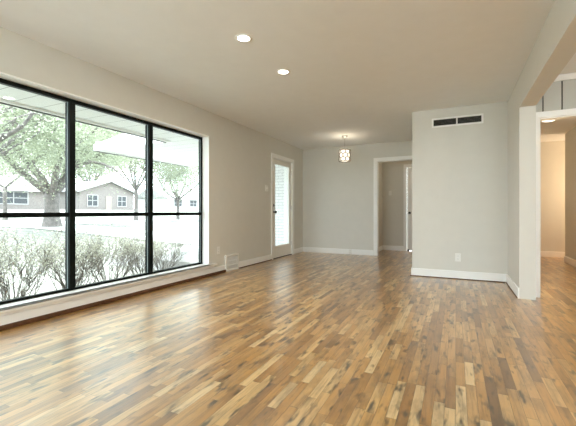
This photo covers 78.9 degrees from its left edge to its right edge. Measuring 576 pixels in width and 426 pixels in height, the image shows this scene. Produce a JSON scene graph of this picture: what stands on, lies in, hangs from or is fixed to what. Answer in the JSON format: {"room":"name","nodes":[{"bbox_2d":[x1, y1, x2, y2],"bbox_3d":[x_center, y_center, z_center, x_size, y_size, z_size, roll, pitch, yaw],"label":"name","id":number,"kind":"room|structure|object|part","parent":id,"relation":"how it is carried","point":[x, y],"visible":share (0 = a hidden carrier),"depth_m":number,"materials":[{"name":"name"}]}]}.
{"room":"empty living room","nodes":[
{"label":"empty living room","id":0,"kind":"room"},
{"bbox_2d":[0,102,187,166],"bbox_3d":[-4.420,-1.323,4.668,2.145,0.035,11.400,0,0,26],"label":"drip edge","id":1,"kind":"structure","parent":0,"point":[0,102],"depth_m":5.39,"materials":[{"name":"white metal"}]},
{"bbox_2d":[0,84,198,165],"bbox_3d":[-3.741,-1.375,4.343,3.500,0.050,11.400,0,0,26],"label":"soffit","id":2,"kind":"structure","parent":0,"point":[184,150],"depth_m":5.73,"materials":[{"name":"white paint"}]},
{"bbox_2d":[94,133,143,144],"bbox_3d":[-2.095,-2.300,3.554,7.250,1.700,11.400,0,0,26],"label":"roof","id":3,"kind":"structure","parent":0,"point":[122,137],"depth_m":7.53,"materials":[{"name":"grey"}]},
{"bbox_2d":[0,98,189,166],"bbox_3d":[-4.386,-1.420,4.652,2.170,0.200,11.400,0,0,26],"label":"fascia","id":4,"kind":"object","parent":3,"relation":"attached to","point":[138,142],"visible":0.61,"depth_m":6.71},
{"bbox_2d":[0,27,302,266],"bbox_3d":[-1.744,-0.270,4.229,0.200,2.440,9.520,0,0,26],"label":"wall","id":5,"kind":"structure","parent":0,"point":[239,155],"depth_m":5.36,"materials":[{"name":"beige paint"}]},
{"bbox_2d":[0,72,216,315],"bbox_3d":[-1.861,-0.147,3.891,0.230,1.961,3.210,0,0,26],"label":"window","id":6,"kind":"structure","parent":5,"relation":"in","point":[70,292],"depth_m":3.67,"materials":[{"name":"black metal"}]},
{"bbox_3d":[-1.834,0.787,3.878,0.170,0.028,3.210,0,0,26],"label":"sill","id":7,"kind":"part","parent":6,"relation":"part of","materials":[{"name":"white paint"}]},
{"bbox_2d":[0,259,271,330],"bbox_3d":[-1.960,0.929,3.489,0.018,0.042,7.600,0,0,26],"label":"trim","id":8,"kind":"structure","parent":5,"relation":"attached to","point":[78,308],"depth_m":3.55,"materials":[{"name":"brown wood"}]},
{"bbox_2d":[0,247,302,325],"bbox_3d":[-1.629,0.892,4.218,0.016,0.115,9.200,0,0,26],"label":"baseboard","id":9,"kind":"structure","parent":5,"relation":"attached to","point":[14,317],"depth_m":3.69,"materials":[{"name":"white paint"}]},
{"bbox_2d":[225,253,238,271],"bbox_3d":[-0.912,0.819,5.699,0.030,0.262,0.360,0,0,26],"label":"air vent","id":10,"kind":"object","parent":5,"relation":"in","point":[232,260],"visible":0.96,"depth_m":5.67,"materials":[{"name":"white plastic"}]},
{"bbox_2d":[227,255,236,269],"bbox_3d":[-0.910,0.819,5.698,0.014,0.202,0.300,0,0,26],"label":"grille","id":11,"kind":"object","parent":10,"relation":"attached to","point":[231,259],"depth_m":5.67,"materials":[{"name":"white plastic"}]},
{"bbox_2d":[271,153,293,259],"bbox_3d":[-0.172,-0.113,7.451,0.250,2.125,1.080,0,0,26],"label":"door","id":12,"kind":"structure","parent":5,"relation":"in","point":[285,249],"depth_m":7.74,"materials":[{"name":"paint"}]},
{"bbox_2d":[275,165,283,245],"bbox_3d":[-0.829,-0.225,9.379,2.600,2.850,0.200,0,0,26],"label":"wall","id":13,"kind":"structure","parent":0,"point":[279,170],"depth_m":8.98,"materials":[{"name":"white paint"}]},
{"bbox_2d":[0,250,575,425],"bbox_3d":[1.777,1.010,3.362,7.300,0.120,11.000,0,0,26],"label":"floor","id":14,"kind":"structure","parent":0,"point":[302,338],"depth_m":2.32,"materials":[{"name":"brown wood"}]},
{"bbox_2d":[0,0,575,149],"bbox_3d":[1.777,-1.550,3.362,7.300,0.120,11.000,0,0,26],"label":"ceiling","id":15,"kind":"structure","parent":0,"point":[360,70],"depth_m":3.27,"materials":[{"name":"paint"}]},
{"bbox_2d":[235,34,251,42],"bbox_3d":[-0.382,-1.486,2.999,0.152,0.007,0.152,0,0,26],"label":"recessed light","id":16,"kind":"object","parent":15,"relation":"in","point":[242,38],"visible":1,"depth_m":3.00,"materials":[{"name":"white glass"}]},
{"bbox_2d":[276,69,289,74],"bbox_3d":[-0.049,-1.486,3.716,0.152,0.007,0.152,0,0,26],"label":"recessed light","id":17,"kind":"object","parent":15,"relation":"in","point":[279,71],"visible":1,"depth_m":3.71,"materials":[{"name":"white glass"}]},
{"bbox_2d":[338,135,350,162],"bbox_3d":[1.110,-1.234,6.853,0.243,0.511,0.243,0,0,26],"label":"pendant light","id":18,"kind":"object","parent":15,"relation":"hanging from","point":[345,154],"visible":1,"depth_m":6.78,"materials":[{"name":"white glass"}]},
{"bbox_3d":[1.110,-1.102,6.853,0.243,0.246,0.243,0,0,26],"label":"lamp shade","id":19,"kind":"part","parent":18,"relation":"part of","materials":[{"name":"glass"}]},
{"bbox_2d":[340,150,349,161],"bbox_3d":[1.110,-1.101,6.853,0.186,0.212,0.186,0,0,26],"label":"diffuser","id":20,"kind":"object","parent":18,"relation":"attached to","point":[344,154],"depth_m":6.77,"materials":[{"name":"white glass"}]},
{"bbox_2d":[303,141,411,255],"bbox_3d":[1.601,-0.270,7.838,2.714,2.440,0.120,0,0,26],"label":"wall","id":21,"kind":"structure","parent":0,"point":[338,197],"depth_m":7.96,"materials":[{"name":"beige paint"}]},
{"bbox_2d":[303,247,372,255],"bbox_3d":[1.112,0.892,7.996,1.664,0.115,0.016,0,0,26],"label":"baseboard","id":22,"kind":"structure","parent":21,"relation":"attached to","point":[305,249],"depth_m":7.98,"materials":[{"name":"white paint"}]},
{"bbox_2d":[374,156,411,255],"bbox_3d":[2.325,-0.113,7.491,0.950,2.125,0.156,0,0,26],"label":"trim","id":23,"kind":"structure","parent":21,"relation":"attached to","point":[377,161],"depth_m":7.61,"materials":[{"name":"white paint"}]},
{"bbox_2d":[379,163,381,246],"bbox_3d":[2.103,-0.270,8.346,0.100,2.440,1.230,0,0,26],"label":"wall","id":24,"kind":"structure","parent":0,"point":[380,164],"depth_m":8.57,"materials":[{"name":"beige paint"}]},
{"bbox_2d":[382,161,411,250],"bbox_3d":[3.438,-0.270,8.332,2.320,2.440,0.100,0,0,26],"label":"wall","id":25,"kind":"structure","parent":0,"point":[392,172],"depth_m":8.67,"materials":[{"name":"beige paint"}]},
{"bbox_2d":[383,245,402,250],"bbox_3d":[2.596,0.892,8.672,0.508,0.115,0.016,0,0,26],"label":"baseboard","id":26,"kind":"structure","parent":25,"relation":"attached to","point":[385,247],"depth_m":8.66,"materials":[{"name":"white paint"}]},
{"bbox_2d":[404,164,411,250],"bbox_3d":[3.247,-0.105,8.374,0.920,2.110,0.110,0,0,26],"label":"door","id":27,"kind":"structure","parent":25,"relation":"in","point":[407,171],"depth_m":8.53,"materials":[{"name":"paint"}]},
{"bbox_3d":[3.252,-0.100,8.385,0.620,1.700,0.006,0,0,26],"label":"raised panel","id":28,"kind":"part","parent":27,"relation":"part of","materials":[{"name":"paint"}]},
{"bbox_2d":[412,101,507,273],"bbox_3d":[2.902,-0.270,6.006,1.216,2.440,2.300,0,0,26],"label":"wall","id":29,"kind":"structure","parent":0,"point":[460,173],"depth_m":4.95,"materials":[{"name":"beige paint"}]},
{"bbox_2d":[432,113,482,127],"bbox_3d":[2.396,-1.292,4.966,0.660,0.135,0.012,0,0,26],"label":"air vent","id":30,"kind":"object","parent":29,"relation":"in","point":[474,118],"visible":1,"depth_m":4.96,"materials":[{"name":"white metal"}]},
{"bbox_2d":[410,275,505,282],"bbox_3d":[2.372,0.944,4.961,1.216,0.012,0.010,0,0,26],"label":"trim","id":31,"kind":"structure","parent":29,"relation":"attached to","point":[410,275],"depth_m":4.95,"materials":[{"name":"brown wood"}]},
{"bbox_2d":[455,253,460,261],"bbox_3d":[2.408,0.645,4.962,0.072,0.116,0.009,0,0,26],"label":"wall outlet","id":32,"kind":"object","parent":29,"relation":"attached to","point":[457,255],"visible":1,"depth_m":4.96,"materials":[{"name":"white plastic"}]},
{"bbox_2d":[411,267,518,297],"bbox_3d":[2.656,0.892,5.511,1.232,0.115,3.115,0,0,26],"label":"baseboard","id":33,"kind":"structure","parent":29,"relation":"attached to","point":[414,271],"depth_m":4.89,"materials":[{"name":"white paint"}]},
{"bbox_2d":[508,0,575,299],"bbox_3d":[1.530,-0.270,1.562,0.150,2.440,7.140,0,0,26],"label":"wall","id":34,"kind":"structure","parent":0,"point":[554,47],"depth_m":3.80,"materials":[{"name":"beige paint"}]},
{"bbox_2d":[540,141,564,251],"bbox_3d":[5.870,-0.270,7.322,2.940,2.440,0.120,0,0,26],"label":"wall","id":35,"kind":"structure","parent":0,"point":[552,154],"depth_m":7.39,"materials":[{"name":"beige paint"}]},
{"bbox_2d":[540,251,564,257],"bbox_3d":[5.850,0.892,7.257,2.720,0.115,0.016,0,0,26],"label":"baseboard","id":36,"kind":"structure","parent":35,"relation":"attached to","point":[542,253],"depth_m":7.39,"materials":[{"name":"white paint"}]},
{"bbox_2d":[565,126,575,259],"bbox_3d":[5.478,-0.270,5.093,1.720,2.440,4.240,0,0,26],"label":"wall","id":37,"kind":"structure","parent":0,"point":[570,136],"depth_m":6.36,"materials":[{"name":"beige paint"}]},
{"bbox_2d":[564,256,575,266],"bbox_3d":[5.265,0.892,4.782,1.636,0.115,3.456,0,0,26],"label":"baseboard","id":38,"kind":"structure","parent":37,"relation":"attached to","point":[568,260],"depth_m":6.30,"materials":[{"name":"white paint"}]},
{"bbox_3d":[4.040,-0.270,3.364,2.820,2.440,0.120,0,0,26],"label":"wall","id":39,"kind":"structure","parent":0,"visible":0},
{"bbox_2d":[542,81,562,111],"bbox_3d":[3.469,-1.268,3.571,1.608,0.314,0.002,0,0,26],"label":"trim","id":40,"kind":"structure","parent":39,"relation":"attached to","point":[561,81],"depth_m":3.81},
{"bbox_2d":[536,108,575,297],"bbox_3d":[3.235,-0.080,3.740,1.027,2.060,0.138,0,0,26],"label":"trim","id":41,"kind":"structure","parent":39,"relation":"attached to","point":[571,113],"depth_m":3.89,"materials":[{"name":"white paint"}]},
{"bbox_2d":[536,79,575,111],"bbox_3d":[3.467,-1.268,3.565,1.596,0.314,0.014,0,0,26],"label":"trim","id":42,"kind":"structure","parent":39,"relation":"attached to","point":[552,97],"depth_m":3.81,"materials":[{"name":"grey paint"}]},
{"bbox_2d":[554,73,575,81],"bbox_3d":[4.011,-1.458,3.300,2.818,0.064,0.022,0,0,26],"label":"trim","id":43,"kind":"structure","parent":39,"relation":"attached to","point":[569,76],"depth_m":3.77,"materials":[{"name":"white paint"}]},
{"label":"outside","id":44,"kind":"structure","parent":0,"visible":0},
{"bbox_2d":[9,225,198,244],"bbox_3d":[-7.559,0.939,15.930,13.600,0.401,3.000,0,0,26],"label":"driveway","id":45,"kind":"structure","parent":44,"point":[194,239],"depth_m":15.87,"materials":[{"name":"concrete"}]},
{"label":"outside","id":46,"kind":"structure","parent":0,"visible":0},
{"bbox_2d":[0,209,198,300],"bbox_3d":[-10.148,0.075,71.393,140.000,2.250,200.000,0,0,26],"label":"lawn","id":47,"kind":"structure","parent":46,"point":[190,227],"depth_m":14.11,"materials":[{"name":"plant"}]},
{"bbox_2d":[1,229,31,279],"bbox_3d":[-3.677,0.626,3.510,1.987,1.199,1.660,0,0,26],"label":"shrub","id":48,"kind":"object","parent":47,"relation":"on","point":[1,229],"visible":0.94,"depth_m":3.75,"materials":[{"name":"green plant"}]},
{"bbox_2d":[0,175,43,208],"bbox_3d":[-37.103,-2.382,42.837,9.260,4.900,11.200,0,0,26],"label":"house","id":49,"kind":"structure","parent":47,"relation":"on","point":[26,200],"depth_m":43.17,"materials":[{"name":"grey"}]},
{"bbox_3d":[-33.029,-1.707,42.105,0.040,1.350,3.000,0,0,26],"label":"pane","id":50,"kind":"part","parent":49,"relation":"part of","materials":[{"name":"grey glass"}]},
{"bbox_2d":[0,140,84,219],"bbox_3d":[-20.584,-3.331,26.446,9.705,8.213,11.326,0,0,-22],"label":"street tree","id":51,"kind":"object","parent":47,"relation":"on","point":[3,176],"visible":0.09,"depth_m":25.90,"materials":[{"name":"green plant"}]},
{"bbox_3d":[-20.584,-4.207,26.446,9.705,6.461,11.325,0,0,-22],"label":"crown","id":52,"kind":"part","parent":51,"relation":"part of","materials":[{"name":"green plant"}]},
{"bbox_2d":[3,152,83,181],"bbox_3d":[-45.824,-11.729,62.128,26.721,22.600,25.426,0,0,26],"label":"street tree","id":53,"kind":"object","parent":47,"relation":"on","point":[14,172],"visible":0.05,"depth_m":61.83,"materials":[{"name":"green plant"}]},
{"bbox_2d":[0,217,89,300],"bbox_3d":[-3.401,0.582,4.409,1.669,1.280,1.506,0,0,26],"label":"shrub","id":54,"kind":"object","parent":47,"relation":"on","point":[26,280],"visible":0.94,"depth_m":4.40,"materials":[{"name":"green plant"}]},
{"bbox_2d":[0,104,118,198],"bbox_3d":[-10.686,-3.713,10.681,11.806,9.678,13.658,0,0,-6],"label":"oak tree","id":55,"kind":"object","parent":47,"relation":"on","point":[4,135],"visible":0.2,"depth_m":11.96,"materials":[{"name":"green plant"}]},
{"bbox_2d":[14,218,138,289],"bbox_3d":[-3.050,0.655,5.229,1.571,1.134,1.881,0,0,-33],"label":"shrub","id":56,"kind":"object","parent":47,"relation":"on","point":[96,249],"visible":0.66,"depth_m":5.08,"materials":[{"name":"green plant"}]},
{"bbox_2d":[0,104,166,226],"bbox_3d":[-11.820,-4.593,17.461,15.524,11.147,17.553,0,0,-4],"label":"oak tree","id":57,"kind":"object","parent":47,"relation":"on","point":[56,186],"visible":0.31,"depth_m":15.87,"materials":[{"name":"green plant"}]},
{"bbox_2d":[59,180,139,209],"bbox_3d":[-32.802,-2.432,56.189,13.080,5.000,10.500,0,0,26],"label":"house","id":58,"kind":"structure","parent":47,"relation":"on","point":[122,200],"depth_m":52.89,"materials":[{"name":"grey"}]},
{"bbox_3d":[-28.644,-1.682,51.258,0.040,1.500,1.500,0,0,26],"label":"pane","id":59,"kind":"part","parent":58,"relation":"part of","materials":[{"name":"grey glass"}]},
{"bbox_3d":[-27.481,-1.382,53.640,0.080,2.100,1.000,0,0,26],"label":"door","id":60,"kind":"part","parent":58,"relation":"part of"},
{"bbox_3d":[-26.483,-1.682,55.768,0.040,1.500,1.500,0,0,26],"label":"pane","id":61,"kind":"part","parent":58,"relation":"part of","materials":[{"name":"grey glass"}]},
{"bbox_2d":[60,217,153,281],"bbox_3d":[-2.980,0.636,5.693,1.517,1.164,1.369,0,0,-18],"label":"shrub","id":62,"kind":"object","parent":47,"relation":"on","point":[123,257],"visible":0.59,"depth_m":5.74,"materials":[{"name":"green plant"}]},
{"bbox_2d":[76,152,140,180],"bbox_3d":[-36.395,-10.306,65.067,24.662,19.907,25.431,0,0,-30],"label":"street tree","id":63,"kind":"object","parent":47,"relation":"on","point":[84,173],"visible":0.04,"depth_m":64.02,"materials":[{"name":"green plant"}]},
{"bbox_2d":[104,227,177,274],"bbox_3d":[-2.727,0.725,6.184,1.364,0.985,1.632,0,0,-2],"label":"shrub","id":64,"kind":"object","parent":47,"relation":"on","point":[155,239],"visible":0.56,"depth_m":6.21,"materials":[{"name":"green plant"}]},
{"bbox_2d":[94,128,196,220],"bbox_3d":[-11.818,-4.615,28.239,12.719,11.144,12.680,0,0,3],"label":"street tree","id":65,"kind":"object","parent":47,"relation":"on","point":[135,186],"visible":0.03,"depth_m":28.82,"materials":[{"name":"green plant"}]},
{"bbox_3d":[-11.818,-5.918,28.239,12.719,8.538,12.680,0,0,3],"label":"crown","id":66,"kind":"part","parent":65,"relation":"part of","materials":[{"name":"green plant"}]},
{"bbox_2d":[106,157,198,219],"bbox_3d":[-10.357,-5.012,32.770,10.760,11.940,13.038,0,0,-1],"label":"street tree","id":67,"kind":"object","parent":47,"relation":"on","point":[171,176],"visible":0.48,"depth_m":30.66,"materials":[{"name":"green plant"}]},
{"bbox_2d":[108,246,198,269],"bbox_3d":[-1.861,1.090,8.266,3.500,0.220,2.700,0,0,26],"label":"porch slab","id":68,"kind":"object","parent":47,"relation":"on","point":[190,258],"visible":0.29,"depth_m":7.54,"materials":[{"name":"concrete"}]},
{"bbox_2d":[133,188,198,209],"bbox_3d":[-24.475,-2.413,73.822,9.260,4.900,12.200,0,0,26],"label":"house","id":69,"kind":"structure","parent":47,"relation":"on","point":[192,202],"depth_m":69.69,"materials":[{"name":"white"}]},
{"bbox_2d":[139,228,193,269],"bbox_3d":[-2.384,0.724,6.928,1.274,0.978,1.150,0,0,13],"label":"shrub","id":70,"kind":"object","parent":47,"relation":"on","point":[175,249],"visible":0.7,"depth_m":6.88,"materials":[{"name":"green plant"}]},
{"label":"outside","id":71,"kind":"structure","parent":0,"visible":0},
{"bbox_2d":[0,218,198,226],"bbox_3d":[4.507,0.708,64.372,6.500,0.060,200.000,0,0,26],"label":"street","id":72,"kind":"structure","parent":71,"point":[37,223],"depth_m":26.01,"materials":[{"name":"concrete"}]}
]}

